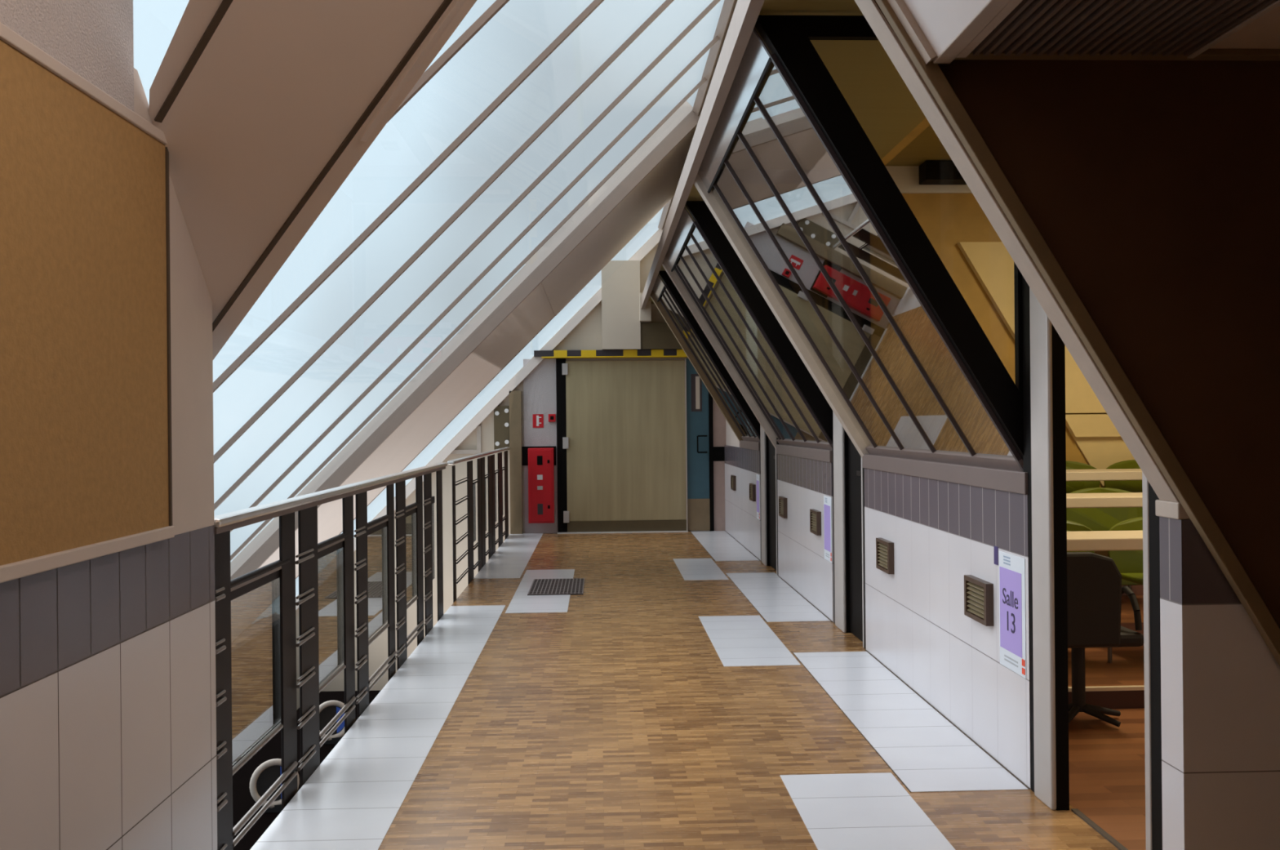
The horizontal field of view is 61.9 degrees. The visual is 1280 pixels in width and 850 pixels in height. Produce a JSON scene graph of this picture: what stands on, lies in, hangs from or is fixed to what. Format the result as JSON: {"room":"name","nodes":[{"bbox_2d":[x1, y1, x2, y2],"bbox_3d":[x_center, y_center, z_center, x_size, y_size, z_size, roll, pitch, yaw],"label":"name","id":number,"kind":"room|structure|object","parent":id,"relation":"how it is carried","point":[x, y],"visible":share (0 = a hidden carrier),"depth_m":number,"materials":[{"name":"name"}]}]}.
{"room":"school corridor","nodes":[
{"label":"school corridor","id":0,"kind":"room"},
{"bbox_2d":[0,0,217,849],"bbox_3d":[-1.177,-0.169,-0.004,0.150,3.000,6.080,-1,0,-2],"label":"wall","id":1,"kind":"structure","parent":0,"point":[108,697],"depth_m":2.46,"materials":[{"name":"white tile"}]},
{"bbox_2d":[0,22,174,582],"bbox_3d":[-1.114,-0.223,0.620,0.025,1.016,4.162,-1,0,-2],"label":"notice board","id":2,"kind":"object","parent":1,"relation":"attached to","point":[86,452],"visible":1,"depth_m":2.22,"materials":[{"name":"brown"}]},
{"bbox_2d":[232,720,280,766],"bbox_3d":[-4.209,3.351,7.697,0.300,2.020,10.500,-1,0,-2],"label":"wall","id":3,"kind":"structure","parent":0,"point":[280,721],"depth_m":11.68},
{"bbox_2d":[148,0,476,359],"bbox_3d":[-0.502,-1.285,2.274,3.529,2.700,0.500,-1,0,43],"label":"beam","id":4,"kind":"structure","parent":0,"point":[264,109],"depth_m":2.62,"materials":[{"name":"beige paint"}]},
{"bbox_2d":[230,100,700,579],"bbox_3d":[-1.959,-0.060,9.602,4.843,4.856,2.947,-1,0,-2],"label":"beam","id":5,"kind":"structure","parent":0,"point":[649,179],"depth_m":8.59,"materials":[{"name":"white paint"}]},
{"bbox_2d":[213,0,737,849],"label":"window","id":6,"kind":"structure","parent":5,"relation":"attached to","point":[715,46],"depth_m":4.68,"materials":[{"name":"clear glass"}]},
{"bbox_2d":[295,229,688,709],"bbox_3d":[-1.682,0.736,13.011,5.800,7.200,0.370,-1,0,-2],"label":"wall","id":7,"kind":"structure","parent":0,"point":[614,323],"depth_m":13.02,"materials":[{"name":"beige paint"}]},
{"bbox_2d":[450,425,481,458],"bbox_3d":[-2.122,0.230,13.004,0.370,0.420,0.049,-1,0,-2],"label":"wall frame","id":8,"kind":"object","parent":7,"relation":"attached to","point":[478,450],"visible":0.82,"depth_m":12.98,"materials":[{"name":"white paint"}]},
{"bbox_2d":[493,405,509,449],"bbox_3d":[-1.686,0.046,13.008,0.185,0.540,0.074,-1,0,-2],"label":"board","id":9,"kind":"object","parent":7,"relation":"attached to","point":[501,413],"visible":1,"depth_m":12.99,"materials":[{"name":"grey metal"}]},
{"bbox_2d":[509,391,523,533],"bbox_3d":[-1.510,0.565,13.002,0.145,1.940,0.099,-1,0,-2],"label":"trim","id":10,"kind":"structure","parent":7,"relation":"attached to","point":[515,397],"depth_m":12.95,"materials":[{"name":"beige paint"}]},
{"bbox_2d":[533,349,687,358],"bbox_3d":[-0.341,-0.857,13.015,1.890,0.090,0.162,-1,0,-2],"label":"lintel","id":11,"kind":"object","parent":7,"relation":"attached to","point":[615,353],"visible":0.85,"depth_m":12.94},
{"bbox_2d":[555,358,688,533],"bbox_3d":[-0.221,0.257,13.035,1.590,2.130,0.128,-1,0,-2],"label":"door","id":12,"kind":"structure","parent":7,"relation":"in","point":[622,444],"depth_m":13.03,"materials":[{"name":"beige wood"}]},
{"bbox_2d":[639,293,651,321],"bbox_3d":[0.063,-1.406,12.842,0.136,0.330,0.140,-1,0,-2],"label":"wall box","id":13,"kind":"object","parent":7,"relation":"attached to","point":[645,314],"visible":0.74,"depth_m":12.77,"materials":[{"name":"beige paint"}]},
{"bbox_2d":[686,358,714,531],"bbox_3d":[0.737,0.253,13.076,0.323,2.120,0.117,-1,0,-2],"label":"door","id":14,"kind":"structure","parent":7,"relation":"in","point":[700,423],"depth_m":13.07,"materials":[{"name":"teal paint"}]},
{"bbox_2d":[523,358,557,533],"bbox_3d":[-1.217,0.267,13.048,0.400,2.130,0.029,-1,0,-2],"label":"wall","id":15,"kind":"structure","parent":0,"point":[540,386],"depth_m":13.03,"materials":[{"name":"white paint"}]},
{"bbox_2d":[533,413,543,427],"bbox_3d":[-1.245,-0.041,13.029,0.130,0.165,0.007,-1,0,-2],"label":"fire sign","id":16,"kind":"object","parent":15,"relation":"attached to","point":[538,419],"visible":1,"depth_m":13.03,"materials":[{"name":"red paint"}]},
{"bbox_2d":[521,445,555,523],"bbox_3d":[-1.227,0.734,12.965,0.415,0.929,0.134,-1,0,-2],"label":"cabinet","id":17,"kind":"object","parent":15,"relation":"attached to","point":[540,461],"visible":1,"depth_m":12.91,"materials":[{"name":"red metal"}]},
{"bbox_2d":[548,413,555,422],"bbox_3d":[-1.073,-0.077,13.017,0.088,0.095,0.042,-1,0,-2],"label":"button","id":18,"kind":"object","parent":15,"relation":"attached to","point":[552,417],"visible":1,"depth_m":13.00,"materials":[{"name":"red paint"}]},
{"bbox_2d":[249,530,1146,849],"bbox_3d":[2.270,1.420,5.138,7.106,0.256,16.100,-1,0,-2],"label":"floor","id":19,"kind":"structure","parent":0,"point":[691,697],"depth_m":4.45,"materials":[{"name":"wood"}]},
{"bbox_2d":[232,690,380,849],"bbox_3d":[-1.517,1.693,2.744,0.642,0.123,7.600,-1,0,-2],"label":"trim","id":20,"kind":"structure","parent":19,"relation":"attached to","point":[243,801],"depth_m":4.93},
{"bbox_2d":[249,758,299,812],"bbox_3d":[-1.553,1.525,4.531,0.200,0.215,0.124,-1,0,-21],"label":"lamp","id":21,"kind":"object","parent":20,"relation":"on","point":[267,773],"visible":0.52,"depth_m":4.49,"materials":[{"name":"white plastic"}]},
{"bbox_2d":[319,700,344,744],"bbox_3d":[-1.589,1.525,5.490,0.200,0.215,0.124,-1,0,-21],"label":"lamp","id":22,"kind":"object","parent":20,"relation":"on","point":[328,709],"visible":0.45,"depth_m":5.46,"materials":[{"name":"white plastic"}]},
{"bbox_2d":[527,577,584,595],"bbox_3d":[-0.673,1.320,8.682,0.431,0.009,0.823,-1,0,-2],"label":"floor vent","id":23,"kind":"object","parent":19,"relation":"in","point":[539,586],"visible":1,"depth_m":8.64,"materials":[{"name":"grey metal"}]},
{"bbox_2d":[1066,551,1143,727],"bbox_3d":[1.841,0.918,4.654,0.610,0.752,0.324,-1,0,-2],"label":"swivel chair","id":24,"kind":"object","parent":19,"relation":"on","point":[1095,590],"visible":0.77,"depth_m":4.50,"materials":[{"name":"black fabric"}]},
{"bbox_2d":[663,1,737,226],"bbox_3d":[0.519,-2.045,7.786,0.060,1.000,10.680,-1,0,-2],"label":"wall","id":25,"kind":"structure","parent":0,"point":[736,2],"depth_m":7.13,"materials":[{"name":"beige paint"}]},
{"bbox_2d":[712,398,725,530],"bbox_3d":[1.005,0.360,13.119,0.215,1.900,0.053,-1,0,-2],"label":"wall","id":26,"kind":"structure","parent":0,"point":[718,419],"depth_m":13.10,"materials":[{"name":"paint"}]},
{"bbox_2d":[648,0,925,303],"bbox_3d":[0.763,-1.517,7.960,1.050,0.060,10.350,-1,0,-2],"label":"ceiling","id":27,"kind":"structure","parent":0,"point":[882,104],"depth_m":4.62,"materials":[{"name":"yellow paint"}]},
{"bbox_2d":[724,419,1031,789],"bbox_3d":[1.250,-0.092,8.483,0.105,2.800,9.340,-1,0,-2],"label":"wall","id":28,"kind":"structure","parent":0,"point":[944,522],"depth_m":5.00,"materials":[{"name":"white tile"}]},
{"bbox_2d":[649,271,759,442],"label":"window","id":29,"kind":"structure","parent":28,"relation":"in","point":[666,297],"depth_m":10.69,"materials":[{"name":"clear glass"}]},
{"bbox_2d":[730,475,736,490],"bbox_3d":[1.063,0.665,12.138,0.030,0.164,0.250,-1,0,-2],"label":"louvres","id":30,"kind":"object","parent":28,"relation":"attached to","point":[733,478],"visible":1,"depth_m":12.01,"materials":[{"name":"brown metal"}]},
{"bbox_2d":[662,200,832,449],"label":"window","id":31,"kind":"structure","parent":28,"relation":"in","point":[702,264],"depth_m":7.62,"materials":[{"name":"clear glass"}]},
{"bbox_2d":[749,483,755,501],"bbox_3d":[1.120,0.676,10.619,0.030,0.164,0.250,-1,0,-2],"label":"louvres","id":32,"kind":"object","parent":28,"relation":"attached to","point":[752,486],"visible":1,"depth_m":10.52,"materials":[{"name":"brown metal"}]},
{"bbox_2d":[755,474,759,519],"bbox_3d":[1.144,0.703,10.330,0.004,0.432,0.200,-1,0,-2],"label":"poster","id":33,"kind":"object","parent":28,"relation":"attached to","point":[757,476],"visible":1,"depth_m":10.32,"materials":[{"name":"paper"}]},
{"bbox_2d":[760,424,778,575],"bbox_3d":[1.180,-0.086,9.701,0.063,2.790,0.980,-1,0,-2],"label":"door","id":34,"kind":"structure","parent":28,"relation":"in","point":[768,455],"depth_m":9.85,"materials":[{"name":"black paint"}]},
{"bbox_2d":[778,496,787,518],"bbox_3d":[1.186,0.687,8.850,0.030,0.164,0.250,-1,0,-2],"label":"louvres","id":35,"kind":"object","parent":28,"relation":"attached to","point":[783,508],"visible":1,"depth_m":8.78,"materials":[{"name":"brown metal"}]},
{"bbox_2d":[809,508,821,535],"bbox_3d":[1.236,0.688,7.511,0.030,0.164,0.250,-1,0,-2],"label":"louvres","id":36,"kind":"object","parent":28,"relation":"attached to","point":[815,515],"visible":1,"depth_m":7.48,"materials":[{"name":"brown metal"}]},
{"bbox_2d":[823,495,831,562],"bbox_3d":[1.262,0.702,7.170,0.004,0.432,0.235,-1,0,-2],"label":"poster","id":37,"kind":"object","parent":28,"relation":"attached to","point":[827,500],"visible":1,"depth_m":7.15,"materials":[{"name":"paper"}]},
{"bbox_2d":[831,409,866,648],"bbox_3d":[1.296,-0.087,6.603,0.063,2.790,0.840,-1,0,-2],"label":"door","id":38,"kind":"structure","parent":28,"relation":"in","point":[848,471],"depth_m":6.68,"materials":[{"name":"black paint"}]},
{"bbox_2d":[693,14,1023,471],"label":"window","id":39,"kind":"structure","parent":28,"relation":"in","point":[788,172],"depth_m":4.35,"materials":[{"name":"clear glass"}]},
{"bbox_2d":[875,537,894,573],"bbox_3d":[1.305,0.700,5.683,0.030,0.164,0.250,-1,0,-2],"label":"louvres","id":40,"kind":"object","parent":28,"relation":"attached to","point":[884,548],"visible":1,"depth_m":5.65,"materials":[{"name":"brown metal"}]},
{"bbox_2d":[964,574,993,626],"bbox_3d":[1.358,0.704,4.279,0.030,0.164,0.250,-1,0,-2],"label":"louvres","id":41,"kind":"object","parent":28,"relation":"attached to","point":[978,593],"visible":1,"depth_m":4.25,"materials":[{"name":"brown metal"}]},
{"bbox_2d":[993,546,998,564],"bbox_3d":[1.375,0.507,4.119,0.003,0.070,0.040,-1,0,-2],"label":"sticker","id":42,"kind":"object","parent":28,"relation":"attached to","point":[995,548],"visible":1,"depth_m":4.11,"materials":[{"name":"purple paper"}]},
{"bbox_2d":[998,551,1026,679],"bbox_3d":[1.382,0.701,3.964,0.005,0.432,0.250,-1,0,-2],"label":"poster","id":43,"kind":"object","parent":28,"relation":"attached to","point":[1012,606],"visible":1,"depth_m":3.95,"materials":[{"name":"paper"}]},
{"bbox_2d":[1003,555,1010,565],"bbox_3d":[1.378,0.512,4.007,0.001,0.030,0.065,-1,0,-2],"label":"print","id":44,"kind":"object","parent":43,"relation":"on","point":[1006,558],"depth_m":4.01},
{"bbox_2d":[1004,654,1017,666],"bbox_3d":[1.383,0.882,3.974,0.001,0.020,0.130,-1,0,-2],"label":"print","id":45,"kind":"object","parent":43,"relation":"attached to","point":[1010,660],"depth_m":3.98},
{"bbox_2d":[1022,275,1162,849],"bbox_3d":[1.417,-0.089,3.390,0.063,2.790,0.930,-1,0,-2],"label":"door frame","id":46,"kind":"structure","parent":28,"relation":"in","point":[1044,457],"depth_m":3.61,"materials":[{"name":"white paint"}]},
{"bbox_2d":[881,117,930,165],"bbox_3d":[1.316,-1.693,7.981,0.060,0.400,10.350,-1,0,-2],"label":"wall","id":47,"kind":"structure","parent":0,"point":[924,123],"depth_m":5.62,"materials":[{"name":"brown wood"}]},
{"bbox_2d":[885,124,951,165],"bbox_3d":[3.585,-1.879,5.319,4.400,0.070,4.640,-1,0,-2],"label":"ceiling","id":48,"kind":"structure","parent":0,"point":[926,145],"depth_m":7.16,"materials":[{"name":"yellow paint"}]},
{"bbox_2d":[919,160,966,184],"bbox_3d":[2.150,-1.762,7.471,0.350,0.134,0.169,-1,0,-2],"label":"box","id":49,"kind":"object","parent":48,"relation":"attached to","point":[931,171],"visible":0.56,"depth_m":7.39,"materials":[{"name":"black paint"}]},
{"bbox_2d":[887,0,989,64],"bbox_3d":[0.706,-1.189,-0.123,0.355,0.536,5.700,-1,0,-2],"label":"wall","id":50,"kind":"structure","parent":0,"point":[931,25],"depth_m":2.62,"materials":[{"name":"white paint"}]},
{"bbox_2d":[640,0,764,308],"bbox_3d":[0.217,-1.447,7.924,0.045,0.130,10.380,-1,0,-2],"label":"beam","id":51,"kind":"structure","parent":50,"relation":"attached to","point":[746,12],"depth_m":4.84,"materials":[{"name":"white paint"}]},
{"bbox_2d":[823,165,1134,556],"bbox_3d":[3.513,-0.279,7.657,4.400,3.130,0.160,-1,0,-2],"label":"wall","id":52,"kind":"structure","parent":0,"point":[953,221],"depth_m":7.58,"materials":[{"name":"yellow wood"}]},
{"bbox_2d":[871,0,1279,849],"bbox_3d":[2.344,0.048,2.892,3.500,2.500,0.135,-1,0,-2],"label":"wall","id":53,"kind":"structure","parent":0,"point":[1153,186],"depth_m":2.79,"materials":[{"name":"brown paint"}]},
{"bbox_2d":[854,0,1180,502],"bbox_3d":[0.947,-0.595,2.840,1.082,1.689,0.095,-1,0,-2],"label":"beam","id":54,"kind":"structure","parent":53,"relation":"on","point":[933,113],"depth_m":2.83,"materials":[{"name":"white paint"}]},
{"bbox_2d":[875,0,1279,666],"bbox_3d":[1.132,-0.286,2.761,1.417,2.308,0.034,-1,0,-2],"label":"trim","id":55,"kind":"structure","parent":53,"relation":"attached to","point":[931,73],"depth_m":2.75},
{"bbox_2d":[1067,644,1144,708],"bbox_3d":[3.655,1.234,6.258,4.250,0.101,2.685,-1,0,-2],"label":"step","id":56,"kind":"structure","parent":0,"point":[1119,683],"depth_m":5.04,"materials":[{"name":"brown wood"}]},
{"bbox_2d":[1066,520,1111,662],"bbox_3d":[2.153,0.849,5.525,0.540,0.700,0.401,-1,0,-2],"label":"chair","id":57,"kind":"object","parent":56,"relation":"on","point":[1071,526],"visible":0.11,"depth_m":5.66,"materials":[{"name":"green plastic"}]},
{"bbox_2d":[1066,530,1142,551],"bbox_3d":[3.137,0.862,5.291,2.750,0.655,0.340,-1,0,-2],"label":"table","id":58,"kind":"object","parent":56,"relation":"on","point":[1088,540],"visible":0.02,"depth_m":5.09,"materials":[{"name":"beige wood"}]},
{"bbox_2d":[1107,516,1143,585],"bbox_3d":[2.752,0.844,5.547,0.540,0.700,0.401,-1,0,-2],"label":"chair","id":59,"kind":"object","parent":56,"relation":"on","point":[1129,563],"visible":0.18,"depth_m":5.66,"materials":[{"name":"green plastic"}]},
{"bbox_2d":[933,0,1279,63],"bbox_3d":[2.523,-1.032,-0.038,3.340,0.185,5.735,-1,0,-2],"label":"ceiling","id":60,"kind":"structure","parent":0,"point":[1259,40],"depth_m":2.69,"materials":[{"name":"beige paint"}]},
{"bbox_2d":[956,0,1279,57],"bbox_3d":[1.160,-0.940,1.122,0.610,0.026,3.155,-1,0,-2],"label":"ceiling vent","id":61,"kind":"object","parent":60,"relation":"in","point":[1191,28],"visible":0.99,"depth_m":2.50,"materials":[{"name":"brown metal"}]},
{"bbox_2d":[1120,595,1143,635],"bbox_3d":[3.636,1.130,6.731,4.250,0.110,1.740,-1,0,-2],"label":"floor","id":62,"kind":"structure","parent":0,"point":[1127,620],"depth_m":6.12,"materials":[{"name":"brown wood"}]},
{"bbox_2d":[1066,487,1142,597],"bbox_3d":[2.857,0.738,6.452,0.540,0.690,0.401,-1,0,-2],"label":"chair","id":63,"kind":"object","parent":62,"relation":"on","point":[1095,518],"visible":0.17,"depth_m":6.58,"materials":[{"name":"green plastic"}]},
{"bbox_2d":[1066,492,1142,507],"bbox_3d":[3.103,0.743,6.190,2.750,0.675,0.340,-1,0,-2],"label":"table","id":64,"kind":"object","parent":62,"relation":"on","point":[1122,500],"visible":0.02,"depth_m":6.01,"materials":[{"name":"beige wood"}]},
{"bbox_2d":[1121,585,1143,595],"bbox_3d":[3.619,1.025,7.180,4.250,0.100,0.840,-1,0,-2],"label":"floor","id":65,"kind":"structure","parent":0,"point":[1137,589],"depth_m":6.74,"materials":[{"name":"brown wood"}]},
{"bbox_2d":[1066,460,1100,493],"bbox_3d":[2.926,0.617,7.255,0.540,0.730,0.401,-1,0,-2],"label":"chair","id":66,"kind":"object","parent":65,"relation":"on","point":[1071,486],"visible":0.09,"depth_m":7.39,"materials":[{"name":"green fabric"}]},
{"bbox_2d":[1066,468,1142,480],"bbox_3d":[3.068,0.643,7.090,2.750,0.675,0.340,-1,0,-2],"label":"table","id":67,"kind":"object","parent":65,"relation":"on","point":[1103,474],"visible":0.07,"depth_m":6.92,"materials":[{"name":"beige wood"}]},
{"bbox_2d":[1103,459,1142,556],"bbox_3d":[3.486,0.612,7.276,0.540,0.730,0.401,-1,0,-2],"label":"chair","id":68,"kind":"object","parent":65,"relation":"on","point":[1132,486],"visible":0.11,"depth_m":7.39,"materials":[{"name":"green fabric"}]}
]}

